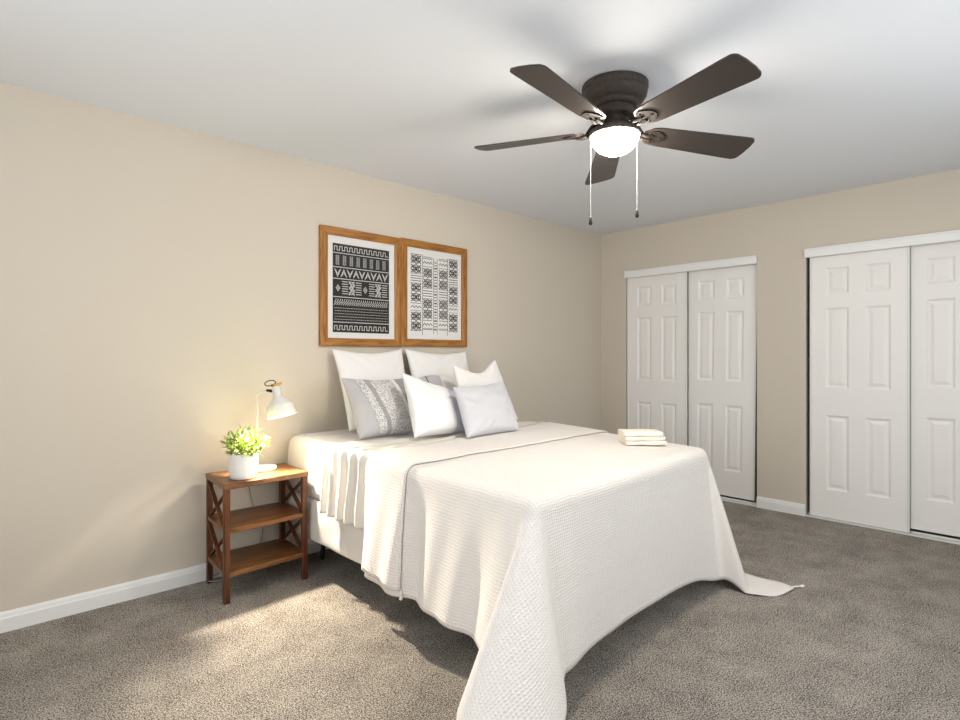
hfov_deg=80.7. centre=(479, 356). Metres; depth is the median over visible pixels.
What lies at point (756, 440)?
wall
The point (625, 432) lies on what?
folded towel
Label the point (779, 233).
wall
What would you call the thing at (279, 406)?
desk lamp
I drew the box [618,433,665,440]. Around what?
folded towel
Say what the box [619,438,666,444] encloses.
folded towel
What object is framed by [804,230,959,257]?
trim
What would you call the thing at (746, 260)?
trim
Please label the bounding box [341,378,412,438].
pillow
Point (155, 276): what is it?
wall
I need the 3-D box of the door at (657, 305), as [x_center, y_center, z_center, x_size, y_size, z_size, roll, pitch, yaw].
[1.641,0.218,5.250,0.028,1.968,0.609,0,0,-43]
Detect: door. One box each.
[627,272,688,445]
[689,264,756,500]
[810,246,910,532]
[911,241,959,536]
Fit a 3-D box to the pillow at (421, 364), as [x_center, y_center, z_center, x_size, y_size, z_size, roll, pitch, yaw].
[-0.257,0.208,4.086,0.583,0.511,0.210,0,0,-43]
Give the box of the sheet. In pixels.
[320,421,544,528]
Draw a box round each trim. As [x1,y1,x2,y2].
[624,255,756,278]
[720,496,756,506]
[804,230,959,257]
[806,512,959,544]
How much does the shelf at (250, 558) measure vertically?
0.022 m
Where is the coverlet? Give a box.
[361,422,804,719]
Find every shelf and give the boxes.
[208,502,302,533]
[208,539,302,577]
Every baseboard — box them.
[0,539,329,632]
[757,496,805,515]
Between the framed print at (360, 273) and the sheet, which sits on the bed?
the sheet
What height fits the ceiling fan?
0.627 m
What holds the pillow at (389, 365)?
on the bed
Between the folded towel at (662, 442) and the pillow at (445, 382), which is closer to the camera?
the folded towel at (662, 442)
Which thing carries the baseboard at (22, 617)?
attached to the wall at (155, 276)
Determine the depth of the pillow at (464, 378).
3.86 m
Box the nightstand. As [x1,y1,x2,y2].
[206,463,307,604]
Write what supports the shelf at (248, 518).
attached to the nightstand
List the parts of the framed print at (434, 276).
frame rail, frame rail, frame rail, frame rail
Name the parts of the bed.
leg, mattress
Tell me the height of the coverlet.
0.766 m
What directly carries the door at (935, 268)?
in the wall at (779, 233)
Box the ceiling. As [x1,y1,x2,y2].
[0,0,959,234]
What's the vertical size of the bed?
0.759 m
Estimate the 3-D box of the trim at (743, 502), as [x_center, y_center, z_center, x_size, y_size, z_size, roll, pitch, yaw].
[1.862,1.214,5.052,0.112,0.020,1.208,0,0,-43]
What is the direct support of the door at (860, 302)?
in the wall at (779, 233)
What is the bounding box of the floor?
[0,489,959,719]
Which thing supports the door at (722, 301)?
in the wall at (779, 233)
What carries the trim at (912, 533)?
attached to the wall at (779, 233)
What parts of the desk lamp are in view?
power cord, stem, knob, lamp shade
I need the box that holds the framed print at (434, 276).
[402,238,466,346]
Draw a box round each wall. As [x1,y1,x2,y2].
[0,82,600,611]
[601,169,959,514]
[756,440,756,488]
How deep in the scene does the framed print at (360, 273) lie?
3.75 m
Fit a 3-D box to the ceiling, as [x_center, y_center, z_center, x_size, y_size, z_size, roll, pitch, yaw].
[0.818,-1.266,2.347,6.650,0.100,4.520,0,0,-43]
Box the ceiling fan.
[474,53,761,224]
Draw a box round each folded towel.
[618,429,663,436]
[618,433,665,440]
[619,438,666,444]
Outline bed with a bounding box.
[288,421,519,564]
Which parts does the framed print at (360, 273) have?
frame rail, frame rail, frame rail, frame rail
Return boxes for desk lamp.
[209,380,296,581]
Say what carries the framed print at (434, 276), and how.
attached to the wall at (155, 276)
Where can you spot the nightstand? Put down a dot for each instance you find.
(229, 563)
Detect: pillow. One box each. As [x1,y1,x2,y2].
[332,349,404,431]
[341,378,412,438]
[402,373,464,437]
[405,349,468,379]
[418,375,456,390]
[453,360,517,419]
[453,381,518,437]
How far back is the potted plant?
2.89 m
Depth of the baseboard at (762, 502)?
4.43 m
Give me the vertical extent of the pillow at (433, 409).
0.359 m
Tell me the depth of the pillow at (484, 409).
3.35 m
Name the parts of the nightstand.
leg, leg, leg, leg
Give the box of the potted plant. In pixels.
[220,425,271,479]
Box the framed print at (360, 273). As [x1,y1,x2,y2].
[319,224,401,346]
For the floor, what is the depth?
2.34 m

